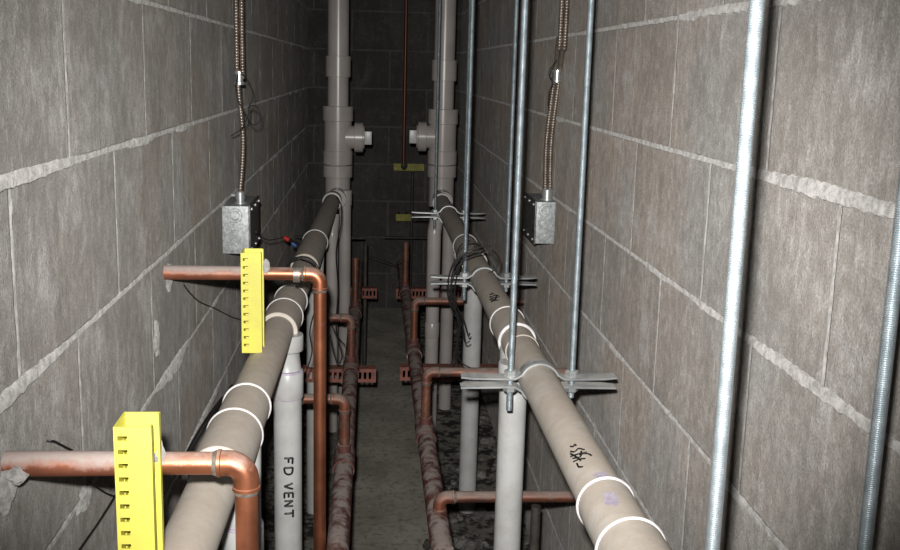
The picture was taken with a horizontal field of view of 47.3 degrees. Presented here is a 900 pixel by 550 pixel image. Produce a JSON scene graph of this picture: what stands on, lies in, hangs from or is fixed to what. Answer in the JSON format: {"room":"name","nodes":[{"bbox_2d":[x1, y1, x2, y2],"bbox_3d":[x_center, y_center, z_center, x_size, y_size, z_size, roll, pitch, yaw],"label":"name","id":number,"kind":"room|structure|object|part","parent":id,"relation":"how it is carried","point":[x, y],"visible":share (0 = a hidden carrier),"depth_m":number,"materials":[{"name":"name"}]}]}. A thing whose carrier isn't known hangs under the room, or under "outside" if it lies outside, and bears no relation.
{"room":"plumbing chase","nodes":[
{"label":"plumbing chase","id":0,"kind":"room"},
{"bbox_2d":[113,412,164,549],"bbox_3d":[-0.290,0.205,0.959,0.034,0.148,0.042,1,11,-4],"label":"channel","id":1,"kind":"object","parent":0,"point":[136,435],"visible":1,"depth_m":0.94,"materials":[{"name":"yellow paint"}]},
{"bbox_2d":[0,0,308,549],"bbox_3d":[-0.612,-0.448,2.319,0.198,2.600,6.500,1,11,-4],"label":"wall","id":2,"kind":"structure","parent":0,"point":[120,158],"depth_m":1.43,"materials":[{"name":"concrete"}]},
{"bbox_2d":[0,471,16,517],"bbox_3d":[-0.422,0.201,0.981,0.007,0.058,0.042,1,11,-4],"label":"smear","id":3,"kind":"object","parent":2,"relation":"attached to","point":[8,490],"visible":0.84,"depth_m":0.97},
{"bbox_2d":[46,440,72,450],"bbox_3d":[-0.425,0.187,1.124,0.008,0.035,0.061,2,11,4],"label":"wire","id":4,"kind":"object","parent":2,"relation":"attached to","point":[55,441],"visible":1,"depth_m":1.11,"materials":[{"name":"black"}]},
{"bbox_2d":[76,483,91,515],"bbox_3d":[-0.445,0.273,1.251,0.004,0.036,0.069,1,11,-4],"label":"smear","id":5,"kind":"object","parent":2,"relation":"attached to","point":[86,491],"visible":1,"depth_m":1.25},
{"bbox_2d":[78,493,115,549],"bbox_3d":[-0.445,0.317,1.282,0.004,0.008,0.235,1,11,-4],"label":"wire","id":6,"kind":"object","parent":2,"relation":"attached to","point":[113,498],"visible":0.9,"depth_m":1.30,"materials":[{"name":"black"}]},
{"bbox_2d":[89,481,115,496],"bbox_3d":[-0.447,0.278,1.330,0.004,0.075,0.123,1,11,-3],"label":"wire","id":7,"kind":"object","parent":2,"relation":"attached to","point":[90,482],"visible":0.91,"depth_m":1.30,"materials":[{"name":"black"}]},
{"bbox_2d":[1,440,259,549],"bbox_3d":[-0.341,0.634,1.076,0.290,0.977,0.031,1,11,-4],"label":"copper pipe","id":8,"kind":"object","parent":2,"relation":"attached to","point":[16,466],"visible":0.92,"depth_m":0.98,"materials":[{"name":"brown metal"}]},
{"bbox_2d":[153,320,159,355],"bbox_3d":[-0.474,0.103,1.659,0.005,0.066,0.044,1,11,-4],"label":"smear","id":9,"kind":"object","parent":2,"relation":"attached to","point":[156,341],"visible":1,"depth_m":1.65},
{"bbox_2d":[166,264,172,291],"bbox_3d":[-0.480,0.005,1.758,0.006,0.052,0.048,1,11,-4],"label":"smear","id":10,"kind":"object","parent":2,"relation":"attached to","point":[168,282],"visible":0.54,"depth_m":1.75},
{"bbox_2d":[163,397,221,504],"bbox_3d":[-0.427,0.281,1.713,0.014,0.078,0.701,0,11,-6],"label":"wire","id":11,"kind":"object","parent":2,"relation":"attached to","point":[170,485],"visible":0.59,"depth_m":1.71,"materials":[{"name":"black"}]},
{"bbox_2d":[189,384,232,451],"bbox_3d":[-0.424,0.254,1.836,0.007,0.027,0.450,1,11,-3],"label":"wire","id":12,"kind":"object","parent":11,"relation":"attached to","point":[231,385],"visible":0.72,"depth_m":1.77,"materials":[{"name":"black"}]},
{"bbox_2d":[184,285,240,319],"bbox_3d":[-0.525,0.073,2.358,0.004,0.297,0.910,1,11,-4],"label":"wire","id":13,"kind":"object","parent":2,"relation":"attached to","point":[184,285],"visible":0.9,"depth_m":2.15,"materials":[{"name":"black"}]},
{"bbox_2d":[222,191,260,253],"bbox_3d":[-0.501,-0.136,2.477,0.069,0.143,0.194,1,11,-4],"label":"junction box","id":14,"kind":"object","parent":2,"relation":"attached to","point":[240,213],"visible":0.98,"depth_m":2.39,"materials":[{"name":"metal"}]},
{"bbox_2d":[233,0,245,190],"bbox_3d":[-0.470,-0.959,2.251,0.021,1.560,0.044,1,11,-4],"label":"cable","id":15,"kind":"object","parent":14,"relation":"attached to","point":[236,29],"visible":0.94,"depth_m":2.37,"materials":[{"name":"metal"}]},
{"bbox_2d":[234,71,244,84],"bbox_3d":[-0.483,-0.452,2.357,0.025,0.032,0.025,1,11,-4],"label":"clamp","id":16,"kind":"object","parent":15,"relation":"attached to","point":[240,78],"visible":0.88,"depth_m":2.35,"materials":[{"name":"metal"}]},
{"bbox_3d":[-0.473,-0.123,2.482,0.004,0.116,0.194,1,11,-4],"label":"plate","id":17,"kind":"part","parent":14,"relation":"part of","materials":[{"name":"metal"}]},
{"bbox_2d":[256,232,283,240],"bbox_3d":[-0.487,-0.110,2.806,0.004,0.130,0.701,1,11,-4],"label":"wire","id":18,"kind":"object","parent":14,"relation":"attached to","point":[256,232],"visible":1,"depth_m":2.72,"materials":[{"name":"black"}]},
{"bbox_2d":[283,236,296,246],"bbox_3d":[-0.493,-0.103,3.165,0.043,0.036,0.016,1,11,-4],"label":"nut","id":19,"kind":"object","parent":18,"relation":"attached to","point":[285,238],"visible":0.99,"depth_m":3.16,"materials":[{"name":"red plastic"}]},
{"bbox_2d":[163,265,327,549],"bbox_3d":[-0.381,0.472,1.831,0.323,0.997,0.028,1,11,-4],"label":"copper pipe","id":20,"kind":"object","parent":2,"relation":"attached to","point":[315,275],"visible":0.97,"depth_m":1.76,"materials":[{"name":"brown metal"}]},
{"bbox_2d":[231,74,260,135],"bbox_3d":[-0.447,-0.370,2.244,0.066,0.135,0.002,1,11,-4],"label":"wire","id":21,"kind":"object","parent":2,"relation":"attached to","point":[237,74],"visible":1,"depth_m":2.25,"materials":[{"name":"black"}]},
{"bbox_2d":[241,72,253,107],"bbox_3d":[-0.442,-0.403,2.238,0.027,0.078,0.002,1,11,-4],"label":"wire","id":22,"kind":"object","parent":21,"relation":"attached to","point":[241,72],"visible":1,"depth_m":2.24,"materials":[{"name":"black"}]},
{"bbox_2d":[294,236,364,239],"bbox_3d":[-0.542,-0.168,4.631,0.317,0.014,0.014,1,11,-4],"label":"bar","id":23,"kind":"object","parent":2,"relation":"attached to","point":[295,237],"visible":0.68,"depth_m":4.63,"materials":[{"name":"black metal"}]},
{"bbox_2d":[301,365,375,382],"bbox_3d":[-0.400,0.291,3.027,0.363,0.041,0.041,1,11,-4],"label":"bracket","id":24,"kind":"object","parent":2,"relation":"attached to","point":[329,368],"visible":0.38,"depth_m":3.02,"materials":[{"name":"orange metal"}]},
{"bbox_2d":[326,259,362,549],"bbox_3d":[-0.271,0.295,2.776,0.047,0.062,3.550,1,11,-4],"label":"copper main","id":25,"kind":"object","parent":24,"relation":"on","point":[338,538],"visible":0.74,"depth_m":2.20,"materials":[{"name":"brown metal"}]},
{"bbox_2d":[302,393,350,445],"bbox_3d":[-0.296,0.567,2.283,0.147,0.637,0.027,1,11,-4],"label":"copper pipe","id":26,"kind":"object","parent":25,"relation":"attached to","point":[342,401],"visible":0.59,"depth_m":2.22,"materials":[{"name":"brown metal"}]},
{"bbox_2d":[326,313,355,356],"bbox_3d":[-0.331,0.424,2.970,0.112,0.644,0.027,1,11,-4],"label":"copper pipe","id":27,"kind":"object","parent":25,"relation":"attached to","point":[351,324],"visible":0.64,"depth_m":2.91,"materials":[{"name":"orange metal"}]},
{"bbox_2d":[352,257,358,301],"bbox_3d":[-0.333,0.023,3.612,0.022,0.168,0.022,1,11,-4],"label":"copper pipe","id":28,"kind":"object","parent":25,"relation":"on","point":[355,261],"visible":1,"depth_m":3.60,"materials":[{"name":"orange metal"}]},
{"bbox_2d":[338,286,376,297],"bbox_3d":[-0.479,0.068,4.126,0.370,0.041,0.041,1,11,-4],"label":"bracket","id":29,"kind":"object","parent":2,"relation":"attached to","point":[364,288],"visible":0.14,"depth_m":4.12,"materials":[{"name":"metal"}]},
{"bbox_2d":[308,0,461,308],"bbox_3d":[-0.360,-1.105,5.627,1.196,2.600,0.190,1,11,-4],"label":"wall","id":30,"kind":"structure","parent":0,"point":[380,191],"depth_m":5.58,"materials":[{"name":"concrete"}]},
{"bbox_2d":[396,212,410,220],"bbox_3d":[-0.256,-0.325,5.588,0.081,0.031,0.210,1,11,-4],"label":"channel","id":31,"kind":"object","parent":30,"relation":"attached to","point":[399,217],"visible":1,"depth_m":5.49,"materials":[{"name":"yellow paint"}]},
{"bbox_2d":[394,163,423,170],"bbox_3d":[-0.225,-0.590,5.536,0.159,0.034,0.210,1,11,-4],"label":"channel","id":32,"kind":"object","parent":30,"relation":"attached to","point":[410,167],"visible":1,"depth_m":5.44,"materials":[{"name":"yellow paint"}]},
{"bbox_2d":[261,308,529,549],"bbox_3d":[-0.157,0.871,2.722,1.216,0.120,6.700,1,11,-4],"label":"floor","id":33,"kind":"structure","parent":0,"point":[388,510],"depth_m":3.56,"materials":[{"name":"grey concrete"}]},
{"bbox_2d":[222,446,263,549],"bbox_3d":[-0.293,0.631,1.479,0.057,0.831,0.082,1,11,-4],"label":"pipe","id":34,"kind":"object","parent":33,"relation":"on","point":[229,536],"visible":0.26,"depth_m":1.40,"materials":[{"name":"white plastic"}]},
{"bbox_2d":[272,331,302,549],"bbox_3d":[-0.328,0.510,2.065,0.061,0.837,0.104,-2,12,-15],"label":"vent pipe","id":35,"kind":"object","parent":33,"relation":"on","point":[287,396],"visible":0.82,"depth_m":1.99,"materials":[{"name":"white plastic"}]},
{"bbox_2d":[306,256,323,513],"bbox_3d":[-0.402,0.319,3.060,0.058,0.816,0.073,1,11,-4],"label":"pipe","id":36,"kind":"object","parent":33,"relation":"on","point":[309,309],"visible":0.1,"depth_m":3.05,"materials":[{"name":"grey plastic"}]},
{"bbox_2d":[326,214,339,431],"bbox_3d":[-0.429,0.178,3.758,0.043,0.815,0.063,3,12,9],"label":"pipe","id":37,"kind":"object","parent":33,"relation":"on","point":[331,274],"visible":0.71,"depth_m":3.72,"materials":[{"name":"grey plastic"}]},
{"bbox_2d":[362,243,367,378],"bbox_3d":[-0.365,0.159,4.404,0.018,0.600,0.018,1,11,-4],"label":"pipe","id":38,"kind":"object","parent":33,"relation":"on","point":[365,245],"visible":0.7,"depth_m":4.40,"materials":[{"name":"black metal"}]},
{"bbox_2d":[261,315,528,549],"bbox_3d":[-0.247,0.565,3.878,0.864,0.042,3.818,1,11,-4],"label":"rubble","id":39,"kind":"object","parent":33,"relation":"on","point":[481,514],"visible":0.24,"depth_m":3.35,"materials":[{"name":"grey stone"}]},
{"bbox_2d":[409,172,413,286],"bbox_3d":[-0.211,-0.167,5.577,0.016,0.785,0.016,1,11,-4],"label":"pipe","id":40,"kind":"object","parent":33,"relation":"on","point":[412,173],"visible":0.66,"depth_m":5.56,"materials":[{"name":"black metal"}]},
{"bbox_2d":[367,255,396,267],"bbox_3d":[-0.357,-0.069,5.638,0.214,0.085,0.016,1,11,-4],"label":"bar","id":41,"kind":"object","parent":40,"relation":"attached to","point":[368,256],"visible":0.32,"depth_m":5.63,"materials":[{"name":"black metal"}]},
{"bbox_2d":[422,539,429,549],"bbox_3d":[-0.066,0.763,2.902,0.025,0.034,0.038,1,11,-4],"label":"lump","id":42,"kind":"object","parent":33,"relation":"on","point":[426,545],"visible":0.91,"depth_m":2.89,"materials":[{"name":"stone"}]},
{"bbox_2d":[425,211,442,433],"bbox_3d":[-0.060,0.180,3.744,0.053,0.837,0.073,7,13,26],"label":"pipe","id":43,"kind":"object","parent":33,"relation":"on","point":[433,235],"visible":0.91,"depth_m":3.70,"materials":[{"name":"grey plastic"}]},
{"bbox_2d":[438,225,454,409],"bbox_3d":[-0.012,0.146,4.039,0.050,0.789,0.050,1,11,-4],"label":"pipe","id":44,"kind":"object","parent":33,"relation":"on","point":[446,319],"visible":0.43,"depth_m":4.03,"materials":[{"name":"grey plastic"}]},
{"bbox_2d":[529,504,540,549],"bbox_3d":[0.165,0.697,2.098,0.020,0.481,0.020,1,11,-4],"label":"pipe","id":45,"kind":"object","parent":33,"relation":"on","point":[535,508],"visible":1,"depth_m":2.05,"materials":[{"name":"metal"}]},
{"bbox_2d":[454,0,899,549],"bbox_3d":[0.384,-0.437,2.396,0.195,2.600,6.500,1,11,-4],"label":"wall","id":46,"kind":"structure","parent":0,"point":[666,80],"depth_m":1.45,"materials":[{"name":"concrete"}]},
{"bbox_2d":[384,236,441,239],"bbox_3d":[-0.137,-0.190,5.271,0.403,0.014,0.014,1,11,-4],"label":"bar","id":47,"kind":"object","parent":46,"relation":"attached to","point":[385,237],"visible":0.66,"depth_m":5.26,"materials":[{"name":"black metal"}]},
{"bbox_2d":[396,287,461,298],"bbox_3d":[-0.035,0.073,4.160,0.367,0.041,0.041,1,11,-4],"label":"bracket","id":48,"kind":"object","parent":46,"relation":"attached to","point":[458,289],"visible":0.23,"depth_m":4.13,"materials":[{"name":"metal"}]},
{"bbox_2d":[397,260,454,549],"bbox_3d":[-0.085,0.297,2.791,0.047,0.062,3.550,1,11,-4],"label":"copper main","id":49,"kind":"object","parent":48,"relation":"on","point":[439,532],"visible":0.82,"depth_m":2.33,"materials":[{"name":"brown metal"}]},
{"bbox_2d":[402,241,408,281],"bbox_3d":[-0.172,-0.045,3.968,0.026,0.168,0.026,1,11,-4],"label":"copper pipe","id":50,"kind":"object","parent":49,"relation":"on","point":[405,245],"visible":1,"depth_m":3.96,"materials":[{"name":"orange metal"}]},
{"bbox_2d":[410,297,523,339],"bbox_3d":[0.051,0.139,3.134,0.347,0.147,0.027,1,11,-4],"label":"copper pipe","id":51,"kind":"object","parent":49,"relation":"attached to","point":[414,307],"visible":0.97,"depth_m":3.11,"materials":[{"name":"orange metal"}]},
{"bbox_2d":[421,366,566,417],"bbox_3d":[0.103,0.285,2.441,0.347,0.138,0.027,1,11,-4],"label":"copper pipe","id":52,"kind":"object","parent":49,"relation":"attached to","point":[429,373],"visible":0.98,"depth_m":2.42,"materials":[{"name":"brown metal"}]},
{"bbox_2d":[432,490,575,512],"bbox_3d":[0.138,0.436,1.981,0.344,0.045,0.027,1,11,-4],"label":"copper pipe","id":53,"kind":"object","parent":49,"relation":"attached to","point":[442,499],"visible":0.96,"depth_m":1.97,"materials":[{"name":"brown metal"}]},
{"bbox_2d":[400,363,497,380],"bbox_3d":[0.039,0.292,3.081,0.379,0.041,0.041,1,11,-4],"label":"bracket","id":54,"kind":"object","parent":46,"relation":"attached to","point":[403,366],"visible":0.32,"depth_m":3.06,"materials":[{"name":"metal"}]},
{"bbox_2d":[523,188,555,243],"bbox_3d":[0.236,-0.165,2.721,0.061,0.139,0.194,1,11,-4],"label":"junction box","id":55,"kind":"object","parent":46,"relation":"attached to","point":[539,208],"visible":1,"depth_m":2.64,"materials":[{"name":"metal"}]},
{"bbox_3d":[0.211,-0.152,2.722,0.004,0.112,0.194,1,11,-4],"label":"plate","id":56,"kind":"part","parent":55,"relation":"part of","materials":[{"name":"metal"}]},
{"bbox_2d":[543,0,563,188],"bbox_3d":[0.271,-0.972,2.416,0.023,1.563,0.204,1,11,-1],"label":"cable","id":57,"kind":"object","parent":55,"relation":"attached to","point":[558,45],"visible":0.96,"depth_m":2.60,"materials":[{"name":"metal"}]},
{"bbox_2d":[548,60,556,109],"bbox_3d":[0.243,-0.452,2.443,0.020,0.118,0.002,1,11,-4],"label":"wire","id":58,"kind":"object","parent":57,"relation":"hanging from","point":[556,60],"visible":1,"depth_m":2.44,"materials":[{"name":"black"}]},
{"bbox_2d":[548,0,569,188],"bbox_3d":[0.284,-0.972,2.417,0.023,1.563,0.204,1,11,-1],"label":"cable","id":59,"kind":"object","parent":55,"relation":"attached to","point":[564,37],"visible":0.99,"depth_m":2.60,"materials":[{"name":"metal"}]},
{"bbox_2d":[551,69,561,82],"bbox_3d":[0.269,-0.499,2.577,0.030,0.032,0.030,1,11,-4],"label":"clamp","id":60,"kind":"object","parent":46,"relation":"attached to","point":[556,77],"visible":0.82,"depth_m":2.57,"materials":[{"name":"metal"}]},
{"bbox_3d":[-0.086,-1.795,2.187,1.216,0.120,6.700,1,11,-4],"label":"ceiling","id":61,"kind":"structure","parent":0,"visible":0},
{"bbox_2d":[239,0,245,78],"bbox_3d":[-0.457,-1.086,2.221,0.014,1.300,0.034,1,11,-4],"label":"cable","id":62,"kind":"object","parent":61,"relation":"hanging from","point":[241,2],"visible":0.98,"depth_m":2.32,"materials":[{"name":"metal"}]},
{"bbox_2d":[323,0,371,207],"bbox_3d":[-0.382,-1.151,3.850,0.191,1.809,0.199,1,11,-4],"label":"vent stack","id":63,"kind":"object","parent":61,"relation":"attached to","point":[340,137],"visible":0.92,"depth_m":3.95,"materials":[{"name":"grey plastic"}]},
{"bbox_2d":[164,191,341,549],"bbox_3d":[-0.340,0.064,2.177,0.089,0.082,3.580,1,11,-4],"label":"drain pipe","id":64,"kind":"object","parent":63,"relation":"attached to","point":[199,519],"depth_m":1.43,"materials":[{"name":"plastic"}]},
{"bbox_2d":[241,248,269,352],"bbox_3d":[-0.323,0.043,1.710,0.044,0.169,0.044,1,11,-4],"label":"channel","id":65,"kind":"object","parent":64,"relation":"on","point":[254,265],"visible":1,"depth_m":1.69,"materials":[{"name":"yellow paint"}]},
{"bbox_3d":[-0.361,-0.003,2.507,0.086,0.082,0.048,1,11,-1],"label":"wire coil","id":66,"kind":"part","parent":64,"relation":"part of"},
{"bbox_2d":[300,257,316,371],"bbox_3d":[-0.313,0.088,2.296,0.052,0.240,0.118,1,11,-4],"label":"wire","id":67,"kind":"object","parent":64,"relation":"hanging from","point":[300,257],"visible":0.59,"depth_m":2.26,"materials":[{"name":"black"}]},
{"bbox_2d":[329,325,342,364],"bbox_3d":[-0.297,0.182,2.675,0.035,0.108,0.004,1,11,-4],"label":"wire","id":68,"kind":"object","parent":64,"relation":"hanging from","point":[331,325],"visible":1,"depth_m":2.67,"materials":[{"name":"black"}]},
{"bbox_2d":[335,196,344,344],"bbox_3d":[-0.357,-0.015,3.295,0.033,0.469,0.115,-1,12,-13],"label":"wire","id":69,"kind":"object","parent":64,"relation":"hanging from","point":[336,196],"visible":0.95,"depth_m":3.27,"materials":[{"name":"black"}]},
{"bbox_2d":[338,189,351,393],"bbox_3d":[-0.419,0.091,4.079,0.053,0.860,0.053,1,11,-4],"label":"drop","id":70,"kind":"object","parent":63,"relation":"attached to","point":[345,233],"visible":0.62,"depth_m":4.04,"materials":[{"name":"grey plastic"}]},
{"bbox_2d":[402,0,407,162],"bbox_3d":[-0.222,-1.444,5.236,0.017,1.774,0.017,1,11,-4],"label":"tube","id":71,"kind":"object","parent":61,"relation":"hanging from","point":[406,1],"visible":1,"depth_m":5.32,"materials":[{"name":"brown"}]},
{"bbox_2d":[401,162,406,169],"bbox_3d":[-0.241,-0.576,5.410,0.035,0.046,0.026,1,11,-4],"label":"clamp","id":72,"kind":"object","parent":71,"relation":"attached to","point":[403,165],"visible":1,"depth_m":5.40,"materials":[{"name":"metal"}]},
{"bbox_2d":[409,0,457,206],"bbox_3d":[-0.046,-1.151,3.876,0.191,1.802,0.199,1,11,-4],"label":"drain pipe","id":73,"kind":"object","parent":61,"relation":"attached to","point":[423,135],"visible":0.87,"depth_m":3.98,"materials":[{"name":"grey plastic"}]},
{"bbox_2d":[411,0,484,228],"bbox_3d":[0.016,-1.051,3.418,0.257,1.816,0.029,1,11,-4],"label":"hanger","id":74,"kind":"object","parent":61,"relation":"hanging from","point":[435,211],"visible":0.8,"depth_m":3.53,"materials":[{"name":"metal"}]},
{"bbox_3d":[-0.030,-1.051,3.414,0.011,1.816,0.011,1,11,-4],"label":"threaded rod","id":75,"kind":"part","parent":74,"relation":"part of","materials":[{"name":"metal"}]},
{"bbox_3d":[0.072,-1.061,3.420,0.011,1.794,0.011,1,11,-4],"label":"threaded rod","id":76,"kind":"part","parent":74,"relation":"part of","materials":[{"name":"metal"}]},
{"bbox_2d":[432,193,670,549],"bbox_3d":[0.105,0.069,2.211,0.084,0.082,3.580,1,11,-5],"label":"drain pipe","id":77,"kind":"object","parent":74,"relation":"hanging from","point":[610,513],"depth_m":1.38,"materials":[{"name":"plastic"}]},
{"bbox_2d":[453,251,483,513],"bbox_3d":[0.044,0.320,3.093,0.099,0.824,0.062,5,12,16],"label":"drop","id":78,"kind":"object","parent":77,"relation":"attached to","point":[472,304],"visible":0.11,"depth_m":3.08,"materials":[{"name":"white plastic"}]},
{"bbox_3d":[0.059,-0.046,2.778,0.083,0.082,0.091,1,11,-4],"label":"wire coil","id":79,"kind":"part","parent":77,"relation":"part of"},
{"bbox_2d":[488,249,499,272],"bbox_3d":[0.102,-0.030,2.426,0.030,0.060,0.003,1,11,-4],"label":"wire","id":80,"kind":"object","parent":77,"relation":"hanging from","point":[492,249],"visible":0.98,"depth_m":2.43,"materials":[{"name":"black"}]},
{"bbox_2d":[493,346,525,549],"bbox_3d":[0.106,0.540,1.969,0.057,0.839,0.116,2,11,0],"label":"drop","id":81,"kind":"object","parent":77,"relation":"attached to","point":[511,424],"visible":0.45,"depth_m":1.88,"materials":[{"name":"white plastic"}]},
{"bbox_2d":[430,0,536,299],"bbox_3d":[0.104,-0.829,2.323,0.257,1.816,0.029,1,11,-4],"label":"hanger","id":82,"kind":"object","parent":61,"relation":"hanging from","point":[464,274],"visible":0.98,"depth_m":2.44,"materials":[{"name":"metal"}]},
{"bbox_2d":[443,252,479,377],"bbox_3d":[0.027,0.097,2.467,0.082,0.314,0.003,1,11,-4],"label":"wire","id":83,"kind":"object","parent":82,"relation":"hanging from","point":[476,252],"visible":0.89,"depth_m":2.45,"materials":[{"name":"black"}]},
{"bbox_2d":[446,249,483,343],"bbox_3d":[0.035,0.053,2.489,0.089,0.235,0.003,1,11,-4],"label":"wire","id":84,"kind":"object","parent":82,"relation":"hanging from","point":[483,249],"visible":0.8,"depth_m":2.49,"materials":[{"name":"black"}]},
{"bbox_2d":[454,249,481,366],"bbox_3d":[0.040,0.093,2.457,0.064,0.315,0.003,1,11,-4],"label":"wire","id":85,"kind":"object","parent":82,"relation":"hanging from","point":[481,249],"visible":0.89,"depth_m":2.45,"materials":[{"name":"black"}]},
{"bbox_2d":[450,251,485,366],"bbox_3d":[0.057,0.089,2.478,0.115,0.298,0.003,1,11,-4],"label":"wire","id":86,"kind":"object","parent":82,"relation":"hanging from","point":[485,251],"visible":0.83,"depth_m":2.46,"materials":[{"name":"black"}]},
{"bbox_3d":[0.057,-0.829,2.320,0.011,1.816,0.011,1,11,-4],"label":"threaded rod","id":87,"kind":"part","parent":82,"relation":"part of","materials":[{"name":"metal"}]},
{"bbox_2d":[450,245,489,335],"bbox_3d":[0.047,0.039,2.477,0.093,0.226,0.003,1,11,-4],"label":"wire","id":88,"kind":"object","parent":82,"relation":"hanging from","point":[489,245],"visible":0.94,"depth_m":2.47,"materials":[{"name":"black"}]},
{"bbox_3d":[0.159,-0.839,2.325,0.011,1.794,0.011,1,11,-4],"label":"threaded rod","id":89,"kind":"part","parent":82,"relation":"part of","materials":[{"name":"metal"}]},
{"bbox_2d":[460,0,616,410],"bbox_3d":[0.168,-0.666,1.522,0.257,1.816,0.029,1,11,-4],"label":"hanger","id":90,"kind":"object","parent":61,"relation":"hanging from","point":[571,375],"visible":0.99,"depth_m":1.65,"materials":[{"name":"metal"}]},
{"bbox_3d":[0.121,-0.667,1.519,0.011,1.816,0.011,1,11,-4],"label":"threaded rod","id":91,"kind":"part","parent":90,"relation":"part of","materials":[{"name":"metal"}]},
{"bbox_3d":[0.223,-0.677,1.524,0.011,1.794,0.011,1,11,-4],"label":"threaded rod","id":92,"kind":"part","parent":90,"relation":"part of","materials":[{"name":"metal"}]},
{"bbox_2d":[704,0,899,549],"bbox_3d":[0.254,-0.481,0.609,0.257,1.816,0.029,1,11,-4],"label":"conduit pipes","id":93,"kind":"object","parent":61,"relation":"hanging from","point":[756,8],"visible":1,"depth_m":0.71,"materials":[{"name":"metal"}]},
{"bbox_3d":[0.207,-0.481,0.606,0.011,1.816,0.011,1,11,-4],"label":"threaded rod","id":94,"kind":"part","parent":93,"relation":"part of","materials":[{"name":"metal"}]},
{"bbox_3d":[0.321,-0.491,0.612,0.011,1.794,0.011,1,11,-4],"label":"threaded rod","id":95,"kind":"part","parent":93,"relation":"part of","materials":[{"name":"metal"}]}
]}

